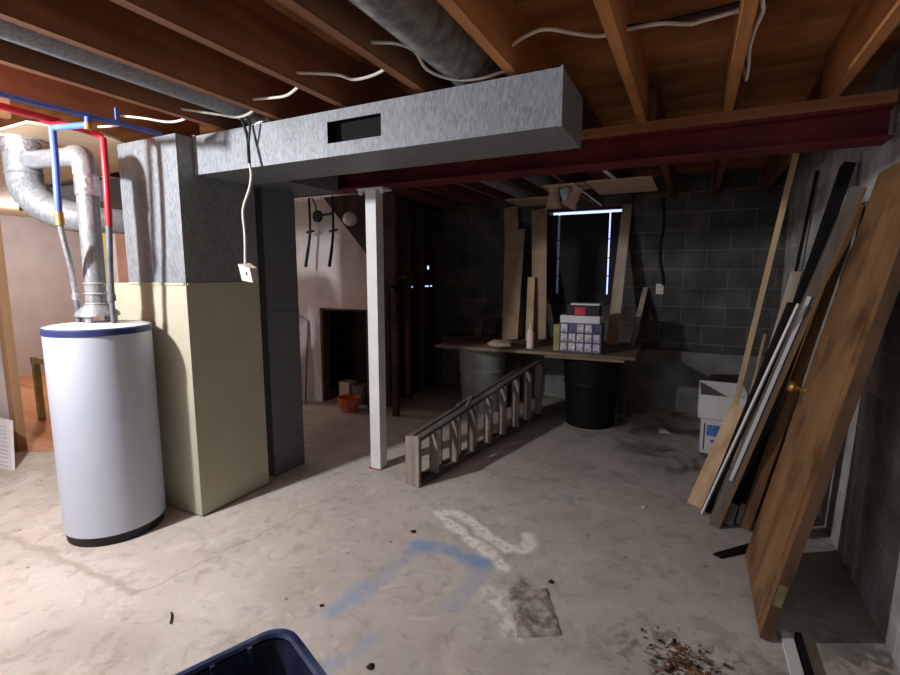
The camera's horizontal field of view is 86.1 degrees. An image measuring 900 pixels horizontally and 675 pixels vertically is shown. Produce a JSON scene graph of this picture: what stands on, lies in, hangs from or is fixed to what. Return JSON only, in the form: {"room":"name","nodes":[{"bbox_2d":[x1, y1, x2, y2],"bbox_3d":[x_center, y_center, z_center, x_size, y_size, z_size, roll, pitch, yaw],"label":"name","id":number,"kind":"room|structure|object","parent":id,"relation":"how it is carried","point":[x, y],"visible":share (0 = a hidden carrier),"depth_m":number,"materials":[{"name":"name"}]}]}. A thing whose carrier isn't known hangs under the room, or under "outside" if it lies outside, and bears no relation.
{"room":"unfinished basement","nodes":[
{"label":"unfinished basement","id":0,"kind":"room"},
{"bbox_2d":[0,346,9,419],"bbox_3d":[-5.143,-0.268,4.638,3.450,2.200,0.040,4,9,26],"label":"wall","id":1,"kind":"structure","parent":0,"point":[4,412],"depth_m":3.97,"materials":[{"name":"paint"}]},
{"bbox_2d":[0,222,27,451],"bbox_3d":[-3.562,-0.160,3.850,0.090,2.200,0.060,4,9,26],"label":"trim","id":2,"kind":"structure","parent":1,"relation":"attached to","point":[7,341],"depth_m":3.88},
{"bbox_2d":[0,215,84,376],"bbox_3d":[-7.169,-0.424,4.650,0.200,2.500,6.700,4,9,26],"label":"wall","id":3,"kind":"structure","parent":0,"point":[40,292],"depth_m":6.89,"materials":[{"name":"paint"}]},
{"bbox_2d":[0,120,127,217],"bbox_3d":[-3.869,-1.432,4.846,5.400,0.012,2.750,4,9,26],"label":"ceiling","id":4,"kind":"structure","parent":0,"point":[8,206],"depth_m":2.97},
{"bbox_2d":[91,192,369,402],"bbox_3d":[-3.199,-0.637,6.279,5.420,2.500,0.100,4,9,26],"label":"wall","id":5,"kind":"structure","parent":0,"point":[342,285],"depth_m":5.29,"materials":[{"name":"paint"}]},
{"bbox_2d":[304,196,337,266],"bbox_3d":[-1.347,-1.098,5.014,0.414,0.723,0.107,4,9,26],"label":"hooks","id":6,"kind":"object","parent":5,"relation":"attached to","point":[317,216],"visible":1,"depth_m":5.02,"materials":[{"name":"black metal"}]},
{"bbox_2d":[319,308,369,407],"bbox_3d":[-1.140,0.212,5.349,0.650,1.070,0.120,4,9,26],"label":"trim","id":7,"kind":"structure","parent":5,"relation":"attached to","point":[324,312],"depth_m":5.44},
{"bbox_2d":[329,310,366,388],"bbox_3d":[-1.125,-0.540,5.579,1.060,2.500,0.500,4,9,26],"label":"wall","id":8,"kind":"structure","parent":0,"point":[347,328],"depth_m":5.96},
{"bbox_2d":[390,196,439,398],"bbox_3d":[-0.444,-0.561,5.739,0.006,2.500,1.400,4,9,26],"label":"studs","id":9,"kind":"object","parent":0,"point":[430,209],"visible":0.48,"depth_m":5.86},
{"bbox_2d":[384,278,391,406],"bbox_3d":[-0.688,-0.352,5.179,0.080,2.235,0.040,4,9,26],"label":"stud","id":10,"kind":"object","parent":9,"relation":"attached to","point":[386,284],"visible":0.43,"depth_m":5.21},
{"bbox_3d":[-0.499,-0.402,5.551,0.080,2.235,0.040,4,9,26],"label":"stud","id":11,"kind":"object","parent":9,"relation":"attached to","visible":0},
{"bbox_2d":[405,321,409,395],"bbox_3d":[-0.485,0.244,5.534,0.030,0.860,0.050,4,9,26],"label":"stud","id":12,"kind":"object","parent":11,"relation":"attached to","point":[407,323],"visible":1,"depth_m":5.51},
{"bbox_2d":[0,373,899,674],"bbox_3d":[-2.500,1.040,3.552,9.700,0.104,8.600,4,9,26],"label":"floor","id":13,"kind":"structure","parent":0,"point":[561,502],"depth_m":2.40,"materials":[{"name":"concrete"}]},
{"bbox_2d":[0,417,14,469],"bbox_3d":[-3.616,0.789,3.770,0.839,0.340,0.101,4,8,25],"label":"floor vent","id":14,"kind":"object","parent":13,"relation":"on","point":[7,458],"visible":1,"depth_m":3.64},
{"bbox_2d":[30,355,45,420],"bbox_3d":[-3.827,0.499,4.801,0.450,0.640,0.350,4,9,26],"label":"stool","id":15,"kind":"object","parent":13,"relation":"on","point":[36,361],"visible":0.24,"depth_m":4.74,"materials":[{"name":"paint"}]},
{"bbox_2d":[40,301,165,546],"bbox_3d":[-1.936,0.445,2.722,0.500,1.308,0.500,4,9,26],"label":"water heater","id":16,"kind":"object","parent":13,"relation":"on","point":[101,378],"visible":0.98,"depth_m":2.55,"materials":[{"name":"white metal"}]},
{"bbox_2d":[0,102,115,300],"bbox_3d":[-2.494,-0.470,1.212,0.156,0.912,3.020,4,9,26],"label":"pipe","id":17,"kind":"object","parent":16,"relation":"attached to","point":[44,118],"visible":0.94,"depth_m":2.47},
{"bbox_2d":[0,134,124,304],"bbox_3d":[-2.128,-0.685,2.932,0.813,0.953,0.706,4,9,26],"label":"flue pipe","id":18,"kind":"object","parent":16,"relation":"attached to","point":[24,160],"visible":0.8,"depth_m":2.64,"materials":[{"name":"metal"}]},
{"bbox_2d":[48,116,91,299],"bbox_3d":[-1.857,-0.602,2.368,0.503,0.856,0.109,6,10,39],"label":"pipe","id":19,"kind":"object","parent":16,"relation":"attached to","point":[52,129],"visible":1,"depth_m":2.37,"materials":[{"name":"blue metal"}]},
{"bbox_2d":[0,91,162,135],"bbox_3d":[-2.325,-0.863,0.871,0.049,0.078,3.660,4,9,26],"label":"pipe","id":20,"kind":"object","parent":19,"relation":"attached to","point":[3,94],"visible":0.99,"depth_m":2.16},
{"bbox_2d":[74,304,120,322],"bbox_3d":[-1.935,-0.139,2.643,0.210,0.115,0.210,4,9,26],"label":"hood","id":21,"kind":"object","parent":16,"relation":"attached to","point":[86,311],"depth_m":2.59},
{"bbox_2d":[115,233,128,281],"bbox_3d":[-2.821,-0.136,4.432,0.600,2.000,0.030,4,9,26],"label":"board","id":22,"kind":"object","parent":13,"relation":"on","point":[119,238],"visible":0.02,"depth_m":4.44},
{"bbox_2d":[19,175,337,476],"bbox_3d":[-2.383,-0.174,4.047,3.320,2.180,0.490,4,9,26],"label":"duct","id":23,"kind":"object","parent":13,"relation":"on","point":[274,202],"visible":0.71,"depth_m":3.42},
{"bbox_2d":[107,133,268,515],"bbox_3d":[-1.722,-0.065,3.145,0.797,2.205,0.520,4,9,26],"label":"furnace","id":24,"kind":"object","parent":13,"relation":"on","point":[184,236],"visible":0.83,"depth_m":2.88,"materials":[{"name":"beige metal"}]},
{"bbox_2d":[175,628,326,674],"bbox_3d":[-0.625,1.137,1.177,0.690,0.350,0.490,-7,10,-41],"label":"tub","id":25,"kind":"object","parent":13,"relation":"on","point":[280,651],"visible":1,"depth_m":1.44,"materials":[{"name":"blue plastic"}]},
{"bbox_2d":[299,315,308,403],"bbox_3d":[-1.681,0.244,5.447,0.220,0.980,0.180,4,9,26],"label":"panel","id":26,"kind":"object","parent":13,"relation":"on","point":[303,323],"visible":0.57,"depth_m":5.42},
{"bbox_2d":[339,379,355,395],"bbox_3d":[-1.185,0.611,5.594,0.140,0.215,0.140,4,9,26],"label":"carton","id":27,"kind":"object","parent":13,"relation":"on","point":[345,386],"visible":0.57,"depth_m":5.54,"materials":[{"name":"beige cardboard"}]},
{"bbox_2d":[337,394,360,412],"bbox_3d":[-1.075,0.706,5.133,0.252,0.150,0.242,4,9,26],"label":"bucket","id":28,"kind":"object","parent":13,"relation":"on","point":[348,403],"visible":1,"depth_m":5.06,"materials":[{"name":"orange plastic"}]},
{"bbox_2d":[352,383,366,403],"bbox_3d":[-1.020,0.634,5.457,0.170,0.205,0.170,4,9,26],"label":"paint can","id":29,"kind":"object","parent":13,"relation":"on","point":[360,389],"visible":0.84,"depth_m":5.39,"materials":[{"name":"grey plastic"}]},
{"bbox_2d":[322,191,409,416],"bbox_3d":[-0.890,-0.330,5.013,1.030,2.235,0.120,4,9,26],"label":"staircase","id":30,"kind":"structure","parent":13,"relation":"on","point":[347,203],"depth_m":4.81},
{"bbox_2d":[343,212,356,225],"bbox_3d":[-0.984,-1.169,4.747,0.139,0.140,0.143,-6,10,-39],"label":"globe light","id":31,"kind":"object","parent":30,"relation":"attached to","point":[349,218],"visible":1,"depth_m":4.70,"materials":[{"name":"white glass"}]},
{"bbox_2d":[356,186,391,470],"bbox_3d":[-0.533,-0.028,3.507,0.215,2.040,0.120,4,9,26],"label":"support post","id":32,"kind":"object","parent":13,"relation":"on","point":[373,195],"visible":1,"depth_m":3.47,"materials":[{"name":"white paint"}]},
{"bbox_2d":[405,358,542,487],"bbox_3d":[0.315,0.618,4.112,0.122,0.600,2.027,5,9,34],"label":"railing","id":33,"kind":"object","parent":13,"relation":"on","point":[414,473],"visible":1,"depth_m":3.89,"materials":[{"name":"brown wood"}]},
{"bbox_2d":[458,349,505,412],"bbox_3d":[0.348,0.423,5.209,0.546,0.694,0.546,4,9,26],"label":"waste bin","id":34,"kind":"object","parent":13,"relation":"on","point":[479,369],"visible":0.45,"depth_m":5.00,"materials":[{"name":"grey plastic"}]},
{"bbox_2d":[509,588,561,637],"bbox_3d":[0.366,1.186,2.097,0.193,0.010,0.310,0,8,0],"label":"concrete patch","id":35,"kind":"object","parent":13,"relation":"on","point":[534,615],"visible":1,"depth_m":2.07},
{"bbox_2d":[435,333,640,415],"bbox_3d":[0.902,0.430,4.986,1.950,0.740,1.060,4,9,26],"label":"workbench","id":36,"kind":"object","parent":13,"relation":"on","point":[618,353],"visible":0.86,"depth_m":4.79,"materials":[{"name":"brown wood"}]},
{"bbox_2d":[474,318,484,335],"bbox_3d":[0.341,-0.116,5.581,0.082,0.199,0.203,2,8,17],"label":"wood block","id":37,"kind":"object","parent":36,"relation":"on","point":[480,322],"visible":1,"depth_m":5.57,"materials":[{"name":"grey wood"}]},
{"bbox_2d":[487,339,512,346],"bbox_3d":[0.503,0.046,4.861,0.254,0.050,0.256,-2,8,-16],"label":"rag","id":38,"kind":"object","parent":36,"relation":"on","point":[497,343],"visible":1,"depth_m":4.78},
{"bbox_2d":[504,206,521,337],"bbox_3d":[0.724,-0.778,5.558,0.160,1.529,0.699,0,8,1],"label":"board","id":39,"kind":"object","parent":36,"relation":"on","point":[510,213],"visible":0.36,"depth_m":5.71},
{"bbox_2d":[502,229,524,339],"bbox_3d":[0.690,-0.616,5.427,0.233,1.234,0.605,2,8,14],"label":"board","id":40,"kind":"object","parent":36,"relation":"on","point":[514,239],"visible":0.86,"depth_m":5.42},
{"bbox_2d":[525,277,534,339],"bbox_3d":[0.879,-0.320,5.270,0.082,0.685,0.347,2,8,11],"label":"plank","id":41,"kind":"object","parent":36,"relation":"on","point":[531,280],"visible":0.79,"depth_m":5.28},
{"bbox_2d":[526,322,533,348],"bbox_3d":[0.773,-0.021,4.630,0.071,0.250,0.071,4,9,26],"label":"bottle","id":42,"kind":"object","parent":36,"relation":"on","point":[530,332],"visible":1,"depth_m":4.61,"materials":[{"name":"beige plastic"}]},
{"bbox_2d":[532,208,546,339],"bbox_3d":[0.999,-0.735,5.424,0.178,1.474,0.637,1,8,8],"label":"plank","id":43,"kind":"object","parent":36,"relation":"on","point":[539,216],"visible":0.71,"depth_m":5.42,"materials":[{"name":"wood"}]},
{"bbox_2d":[553,324,558,349],"bbox_3d":[1.015,-0.005,4.537,0.057,0.240,0.090,4,9,26],"label":"pack","id":44,"kind":"object","parent":36,"relation":"on","point":[556,326],"visible":0.64,"depth_m":4.50,"materials":[{"name":"cardboard"}]},
{"bbox_2d":[558,322,604,353],"bbox_3d":[1.205,-0.004,4.416,0.375,0.270,0.174,4,9,26],"label":"drawer organizer","id":45,"kind":"object","parent":36,"relation":"on","point":[573,337],"visible":1,"depth_m":4.35,"materials":[{"name":"blue plastic"}]},
{"bbox_2d":[560,314,602,323],"bbox_3d":[1.202,-0.171,4.404,0.350,0.065,0.160,4,9,26],"label":"tray","id":46,"kind":"object","parent":45,"relation":"on","point":[564,317],"visible":0.93,"depth_m":4.33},
{"bbox_2d":[567,302,601,315],"bbox_3d":[1.224,-0.258,4.386,0.285,0.110,0.137,4,9,26],"label":"tool case","id":47,"kind":"object","parent":46,"relation":"on","point":[575,308],"visible":1,"depth_m":4.33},
{"bbox_2d":[606,204,631,344],"bbox_3d":[1.766,-0.678,5.015,0.112,1.460,0.618,4,9,26],"label":"plank","id":48,"kind":"object","parent":36,"relation":"on","point":[621,258],"visible":1,"depth_m":4.99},
{"bbox_2d":[629,287,647,344],"bbox_3d":[1.970,-0.230,5.022,0.051,0.574,0.540,5,9,32],"label":"stick","id":49,"kind":"object","parent":36,"relation":"on","point":[645,289],"visible":1,"depth_m":5.00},
{"bbox_2d":[562,359,622,429],"bbox_3d":[1.376,0.508,4.700,0.576,0.664,0.576,4,9,26],"label":"waste bin","id":50,"kind":"object","parent":13,"relation":"on","point":[591,387],"visible":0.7,"depth_m":4.50,"materials":[{"name":"black plastic"}]},
{"bbox_2d":[640,626,729,674],"bbox_3d":[0.867,1.222,1.796,0.320,0.017,0.352,4,9,26],"label":"leaf litter","id":51,"kind":"object","parent":13,"relation":"on","point":[670,659],"visible":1,"depth_m":1.81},
{"bbox_2d":[687,404,743,508],"bbox_3d":[1.711,0.754,3.073,0.426,0.615,0.108,-4,9,-29],"label":"board","id":52,"kind":"object","parent":13,"relation":"on","point":[699,494],"visible":0.71,"depth_m":3.06,"materials":[{"name":"beige wood"}]},
{"bbox_2d":[699,418,734,456],"bbox_3d":[2.268,0.793,4.024,0.310,0.282,0.344,4,9,26],"label":"carton","id":53,"kind":"object","parent":13,"relation":"on","point":[709,428],"visible":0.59,"depth_m":3.92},
{"bbox_2d":[698,374,746,419],"bbox_3d":[2.273,0.487,4.037,0.330,0.315,0.396,4,9,26],"label":"storage box","id":54,"kind":"object","parent":53,"relation":"on","point":[716,391],"visible":0.76,"depth_m":3.95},
{"bbox_2d":[713,543,748,558],"bbox_3d":[1.510,1.128,2.537,0.270,0.012,0.056,-3,8,-21],"label":"wedge","id":55,"kind":"object","parent":13,"relation":"on","point":[738,550],"visible":0.64,"depth_m":2.52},
{"bbox_2d":[724,503,738,525],"bbox_3d":[1.635,1.027,2.803,0.069,0.129,0.042,4,9,26],"label":"board","id":56,"kind":"object","parent":13,"relation":"on","point":[731,512],"visible":0.86,"depth_m":2.80,"materials":[{"name":"grey metal"}]},
{"bbox_2d":[704,302,795,513],"bbox_3d":[1.702,0.442,2.767,0.087,1.304,0.398,-7,10,-41],"label":"board","id":57,"kind":"object","parent":13,"relation":"on","point":[789,307],"visible":0.79,"depth_m":2.71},
{"bbox_2d":[734,334,765,458],"bbox_3d":[2.262,0.504,3.646,0.021,0.961,1.173,6,10,39],"label":"stick","id":58,"kind":"object","parent":13,"relation":"on","point":[764,335],"visible":0.36,"depth_m":3.84,"materials":[{"name":"brown wood"}]},
{"bbox_2d":[701,303,799,513],"bbox_3d":[1.630,0.454,2.661,0.012,1.309,0.446,-3,8,-24],"label":"strip","id":59,"kind":"object","parent":13,"relation":"on","point":[794,312],"visible":1,"depth_m":2.61,"materials":[{"name":"paint"}]},
{"bbox_2d":[732,153,799,404],"bbox_3d":[2.081,-0.079,3.293,0.032,2.201,0.382,-3,8,-23],"label":"wood strip","id":60,"kind":"object","parent":13,"relation":"on","point":[795,156],"visible":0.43,"depth_m":3.19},
{"bbox_2d":[742,271,802,439],"bbox_3d":[2.322,0.255,3.526,0.412,1.463,0.080,-2,8,-17],"label":"strip","id":61,"kind":"object","parent":13,"relation":"on","point":[795,277],"visible":0.29,"depth_m":3.50,"materials":[{"name":"brown wood"}]},
{"bbox_2d":[725,248,822,521],"bbox_3d":[1.827,0.309,2.706,0.476,1.596,0.035,3,8,20],"label":"panel","id":62,"kind":"object","parent":13,"relation":"on","point":[741,495],"visible":0.14,"depth_m":2.72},
{"bbox_2d":[754,361,809,520],"bbox_3d":[1.974,0.184,2.699,0.341,1.823,0.087,3,8,21],"label":"plank","id":63,"kind":"object","parent":13,"relation":"on","point":[791,415],"visible":0.21,"depth_m":2.76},
{"bbox_2d":[710,186,866,527],"bbox_3d":[1.730,0.190,2.536,0.550,1.863,0.099,6,10,39],"label":"plank","id":64,"kind":"object","parent":13,"relation":"on","point":[855,195],"visible":1,"depth_m":2.47,"materials":[{"name":"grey wood"}]},
{"bbox_2d":[780,630,803,674],"bbox_3d":[1.231,1.237,1.687,0.046,0.020,0.600,4,9,26],"label":"white lath","id":65,"kind":"object","parent":13,"relation":"on","point":[790,650],"visible":1,"depth_m":1.84,"materials":[{"name":"paint"}]},
{"bbox_2d":[741,204,863,530],"bbox_3d":[1.867,0.211,2.593,0.408,1.794,0.089,3,8,20],"label":"plank","id":66,"kind":"object","parent":13,"relation":"on","point":[811,334],"visible":0.71,"depth_m":2.58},
{"bbox_2d":[736,503,745,524],"bbox_3d":[1.698,1.027,2.799,0.060,0.126,0.031,4,9,26],"label":"metal offcut","id":67,"kind":"object","parent":66,"relation":"on","point":[742,506],"visible":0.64,"depth_m":2.80,"materials":[{"name":"grey metal"}]},
{"bbox_2d":[795,632,813,674],"bbox_3d":[1.266,1.234,1.668,0.020,0.030,0.600,4,9,26],"label":"black lath","id":68,"kind":"object","parent":13,"relation":"on","point":[807,667],"visible":1,"depth_m":1.83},
{"bbox_2d":[794,170,818,270],"bbox_3d":[2.798,-0.174,4.006,0.024,2.206,0.787,3,8,19],"label":"stick","id":69,"kind":"object","parent":13,"relation":"on","point":[815,178],"visible":0.36,"depth_m":3.65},
{"bbox_2d":[766,201,867,493],"bbox_3d":[1.852,0.228,2.471,0.370,1.792,0.086,4,9,29],"label":"board","id":70,"kind":"object","parent":13,"relation":"on","point":[867,201],"visible":0.07,"depth_m":2.40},
{"bbox_2d":[745,162,899,641],"bbox_3d":[1.585,0.242,2.025,0.417,1.896,0.700,4,9,26],"label":"door","id":71,"kind":"structure","parent":13,"relation":"on","point":[869,286],"depth_m":1.94,"materials":[{"name":"brown wood"}]},
{"bbox_2d":[812,161,855,249],"bbox_3d":[1.948,0.059,2.797,0.533,2.055,0.111,1,8,7],"label":"board","id":72,"kind":"object","parent":13,"relation":"on","point":[845,171],"visible":0.36,"depth_m":2.63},
{"bbox_2d":[0,0,899,179],"bbox_3d":[-2.496,-1.480,3.213,9.700,0.050,8.600,4,9,26],"label":"ceiling","id":73,"kind":"structure","parent":0,"point":[792,40],"depth_m":2.27,"materials":[{"name":"wood"}]},
{"bbox_2d":[0,97,10,118],"bbox_3d":[-3.033,-1.025,0.892,0.040,0.235,3.500,4,9,26],"label":"joist","id":74,"kind":"object","parent":73,"relation":"attached to","point":[3,114],"visible":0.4,"depth_m":2.43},
{"bbox_2d":[0,64,199,137],"bbox_3d":[-2.496,-1.045,1.047,0.040,0.235,4.260,4,9,26],"label":"joist","id":75,"kind":"object","parent":73,"relation":"attached to","point":[13,80],"visible":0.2,"depth_m":2.37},
{"bbox_2d":[0,39,248,130],"bbox_3d":[-1.932,-1.073,1.259,0.040,0.235,5.150,4,9,26],"label":"joist","id":76,"kind":"object","parent":73,"relation":"attached to","point":[14,55],"visible":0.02,"depth_m":2.08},
{"bbox_2d":[120,115,185,122],"bbox_3d":[-1.532,-1.149,2.524,0.404,0.041,0.046,1,8,5],"label":"cable","id":77,"kind":"object","parent":76,"relation":"attached to","point":[126,116],"visible":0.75,"depth_m":2.52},
{"bbox_2d":[0,0,339,119],"bbox_3d":[-1.564,-1.048,1.076,0.040,0.235,5.150,4,9,26],"label":"joist","id":78,"kind":"object","parent":73,"relation":"attached to","point":[106,28],"visible":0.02,"depth_m":1.87,"materials":[{"name":"wood"}]},
{"bbox_2d":[181,108,253,117],"bbox_3d":[-1.134,-1.127,2.413,0.410,0.040,0.078,1,8,6],"label":"cable","id":79,"kind":"object","parent":78,"relation":"attached to","point":[184,109],"visible":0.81,"depth_m":2.41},
{"bbox_2d":[238,116,258,282],"bbox_3d":[-1.044,-0.703,2.470,0.081,0.834,0.150,-6,10,-36],"label":"power cord","id":80,"kind":"object","parent":79,"relation":"hanging from","point":[249,273],"visible":1,"depth_m":2.48,"materials":[{"name":"plastic"}]},
{"bbox_2d":[192,65,582,184],"bbox_3d":[-0.429,-0.977,2.402,2.073,0.220,0.368,4,9,26],"label":"duct","id":81,"kind":"object","parent":78,"relation":"hanging from","point":[537,111],"visible":1,"depth_m":2.15,"materials":[{"name":"metal"}]},
{"bbox_2d":[0,19,276,124],"bbox_3d":[-1.849,-0.991,0.982,0.190,0.220,3.913,4,9,26],"label":"duct","id":82,"kind":"object","parent":81,"relation":"on","point":[11,32],"visible":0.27,"depth_m":1.93,"materials":[{"name":"metal"}]},
{"bbox_2d":[348,0,508,86],"bbox_3d":[-0.705,-0.940,0.462,0.229,0.260,4.008,4,9,26],"label":"duct","id":83,"kind":"object","parent":81,"relation":"on","point":[425,27],"visible":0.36,"depth_m":1.64,"materials":[{"name":"metal"}]},
{"bbox_2d":[370,41,504,81],"bbox_3d":[-0.039,-1.052,1.856,0.567,0.052,0.136,-3,8,-25],"label":"cable","id":84,"kind":"object","parent":83,"relation":"attached to","point":[424,66],"visible":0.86,"depth_m":1.90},
{"bbox_2d":[110,0,410,107],"bbox_3d":[-1.198,-1.022,0.894,0.040,0.235,5.150,4,9,26],"label":"joist","id":85,"kind":"object","parent":73,"relation":"attached to","point":[254,33],"visible":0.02,"depth_m":1.86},
{"bbox_2d":[252,87,298,100],"bbox_3d":[-0.779,-1.102,2.181,0.389,0.041,0.027,6,10,37],"label":"cable","id":86,"kind":"object","parent":85,"relation":"attached to","point":[295,88],"visible":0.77,"depth_m":2.19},
{"bbox_2d":[277,0,452,92],"bbox_3d":[-0.813,-0.996,0.702,0.040,0.235,5.150,4,9,26],"label":"joist","id":87,"kind":"object","parent":73,"relation":"attached to","point":[342,20],"visible":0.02,"depth_m":1.70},
{"bbox_2d":[296,69,383,80],"bbox_3d":[-0.427,-1.072,1.961,0.415,0.041,0.056,2,8,12],"label":"cable","id":88,"kind":"object","parent":87,"relation":"attached to","point":[381,70],"visible":0.88,"depth_m":1.96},
{"bbox_2d":[389,187,459,210],"bbox_3d":[-0.532,-1.551,4.833,0.040,0.235,2.850,4,9,26],"label":"joist","id":89,"kind":"object","parent":73,"relation":"attached to","point":[414,193],"visible":0.29,"depth_m":5.38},
{"bbox_2d":[416,184,489,208],"bbox_3d":[-0.166,-1.526,4.650,0.040,0.235,2.850,4,9,26],"label":"joist","id":90,"kind":"object","parent":73,"relation":"attached to","point":[454,191],"visible":0.29,"depth_m":5.19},
{"bbox_2d":[458,182,519,206],"bbox_3d":[0.200,-1.501,4.468,0.040,0.235,2.850,4,9,26],"label":"joist","id":91,"kind":"object","parent":73,"relation":"attached to","point":[479,187],"visible":0.21,"depth_m":4.81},
{"bbox_2d":[437,0,556,75],"bbox_3d":[-0.445,-0.971,0.519,0.040,0.235,5.150,4,9,26],"label":"joist","id":92,"kind":"object","parent":73,"relation":"attached to","point":[494,25],"visible":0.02,"depth_m":1.74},
{"bbox_2d":[501,178,548,196],"bbox_3d":[0.567,-1.476,4.286,0.040,0.235,2.850,4,9,26],"label":"joist","id":93,"kind":"object","parent":73,"relation":"attached to","point":[522,184],"visible":0.07,"depth_m":4.59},
{"bbox_2d":[506,196,561,206],"bbox_3d":[0.915,-1.471,5.211,0.480,0.019,0.500,4,9,26],"label":"board","id":94,"kind":"object","parent":93,"relation":"attached to","point":[543,200],"visible":0.71,"depth_m":5.14,"materials":[{"name":"beige wood"}]},
{"bbox_2d":[550,172,594,202],"bbox_3d":[0.951,-1.450,4.094,0.040,0.235,2.850,4,9,26],"label":"joist","id":95,"kind":"object","parent":73,"relation":"attached to","point":[582,176],"visible":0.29,"depth_m":4.66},
{"bbox_2d":[543,182,590,189],"bbox_3d":[1.061,-1.359,4.350,0.360,0.012,0.300,4,9,26],"label":"board","id":96,"kind":"object","parent":95,"relation":"attached to","point":[583,184],"visible":0.57,"depth_m":4.25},
{"bbox_2d":[546,187,561,208],"bbox_3d":[0.940,-1.260,4.346,0.144,0.181,0.144,4,9,26],"label":"pipe","id":97,"kind":"object","parent":96,"relation":"hanging from","point":[554,198],"visible":1,"depth_m":4.30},
{"bbox_2d":[560,186,570,200],"bbox_3d":[1.025,-1.273,4.278,0.090,0.136,0.090,4,9,26],"label":"jug","id":98,"kind":"object","parent":96,"relation":"attached to","point":[565,191],"visible":0.92,"depth_m":4.25,"materials":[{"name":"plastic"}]},
{"bbox_2d":[561,182,601,210],"bbox_3d":[1.153,-1.238,4.246,0.339,0.234,0.279,4,9,26],"label":"scraps","id":99,"kind":"object","parent":96,"relation":"hanging from","point":[573,197],"depth_m":4.23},
{"bbox_2d":[576,86,633,199],"bbox_3d":[1.322,-1.418,3.911,0.060,0.248,2.850,4,9,26],"label":"joist","id":100,"kind":"object","parent":73,"relation":"attached to","point":[590,120],"depth_m":3.10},
{"bbox_2d":[586,176,657,194],"bbox_3d":[1.544,-1.347,4.288,0.520,0.016,0.700,4,9,26],"label":"board","id":101,"kind":"object","parent":100,"relation":"attached to","point":[643,183],"visible":1,"depth_m":4.21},
{"bbox_2d":[593,0,648,122],"bbox_3d":[-0.087,-0.947,0.341,0.040,0.235,5.150,4,9,26],"label":"joist","id":102,"kind":"object","parent":73,"relation":"attached to","point":[627,48],"visible":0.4,"depth_m":1.81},
{"bbox_2d":[512,9,738,46],"bbox_3d":[0.581,-1.103,1.711,0.830,0.038,0.098,2,8,15],"label":"cable","id":103,"kind":"object","parent":102,"relation":"attached to","point":[659,23],"visible":0.8,"depth_m":1.70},
{"bbox_2d":[627,1,739,27],"bbox_3d":[0.794,-1.100,1.659,0.392,0.028,0.046,4,9,26],"label":"cable","id":104,"kind":"object","parent":102,"relation":"attached to","point":[737,3],"visible":0.76,"depth_m":1.63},
{"bbox_2d":[647,72,675,197],"bbox_3d":[1.677,-1.400,3.733,0.040,0.235,2.850,4,9,26],"label":"joist","id":105,"kind":"object","parent":73,"relation":"attached to","point":[655,110],"visible":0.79,"depth_m":2.59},
{"bbox_2d":[713,57,746,194],"bbox_3d":[2.022,-1.377,3.561,0.040,0.235,2.850,4,9,26],"label":"joist","id":106,"kind":"object","parent":73,"relation":"attached to","point":[720,166],"visible":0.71,"depth_m":3.44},
{"bbox_2d":[722,0,758,111],"bbox_3d":[0.258,-0.923,0.169,0.040,0.235,5.150,4,9,26],"label":"joist","id":107,"kind":"object","parent":73,"relation":"attached to","point":[743,21],"visible":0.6,"depth_m":1.75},
{"bbox_2d":[742,0,765,81],"bbox_3d":[1.083,-1.064,1.725,0.028,0.095,0.730,4,9,26],"label":"cable","id":108,"kind":"object","parent":107,"relation":"attached to","point":[762,2],"visible":0.99,"depth_m":1.65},
{"bbox_2d":[760,74,850,191],"bbox_3d":[2.385,-1.352,3.381,0.040,0.235,2.850,4,9,26],"label":"joist","id":109,"kind":"object","parent":73,"relation":"attached to","point":[775,165],"visible":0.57,"depth_m":3.72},
{"bbox_2d":[820,0,899,98],"bbox_3d":[0.621,-0.898,-0.011,0.040,0.235,5.150,4,9,26],"label":"joist","id":110,"kind":"object","parent":73,"relation":"attached to","point":[869,24],"visible":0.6,"depth_m":1.80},
{"bbox_2d":[440,165,790,354],"bbox_3d":[1.585,-0.541,5.617,3.770,2.500,0.200,4,9,26],"label":"wall","id":111,"kind":"structure","parent":0,"point":[715,249],"depth_m":5.07,"materials":[{"name":"concrete"}]},
{"bbox_2d":[547,206,621,304],"bbox_3d":[1.536,-0.922,5.522,0.820,1.080,0.120,4,9,26],"label":"window","id":112,"kind":"structure","parent":111,"relation":"in","point":[577,255],"depth_m":5.49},
{"bbox_2d":[442,334,764,413],"bbox_3d":[1.534,0.398,5.587,3.720,0.645,0.120,4,9,26],"label":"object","id":113,"kind":"structure","parent":111,"relation":"attached to","point":[663,379],"depth_m":5.18,"materials":[{"name":"concrete"}]},
{"bbox_2d":[658,198,664,284],"bbox_3d":[2.243,-1.004,5.083,0.081,0.902,0.032,4,9,26],"label":"power cable","id":114,"kind":"object","parent":111,"relation":"attached to","point":[663,205],"visible":1,"depth_m":5.09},
{"bbox_2d":[780,49,899,670],"bbox_3d":[1.585,0.048,1.235,0.200,2.500,8.400,4,9,26],"label":"wall","id":115,"kind":"structure","parent":0,"point":[859,509],"depth_m":2.25,"materials":[{"name":"concrete"}]},
{"bbox_2d":[294,89,898,197],"bbox_3d":[-1.155,-1.179,3.668,6.930,0.195,0.160,4,9,26],"label":"steel beam","id":116,"kind":"structure","parent":115,"relation":"attached to","point":[859,120],"depth_m":2.45,"materials":[{"name":"metal"}]},
{"bbox_2d":[480,180,528,198],"bbox_3d":[0.305,-1.405,4.151,0.149,0.149,2.040,4,9,26],"label":"duct","id":117,"kind":"object","parent":116,"relation":"on","point":[500,185],"visible":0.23,"depth_m":4.52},
{"bbox_2d":[524,175,561,191],"bbox_3d":[0.597,-1.377,3.866,0.169,0.169,1.790,4,9,26],"label":"duct","id":118,"kind":"object","parent":116,"relation":"on","point":[540,181],"visible":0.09,"depth_m":4.20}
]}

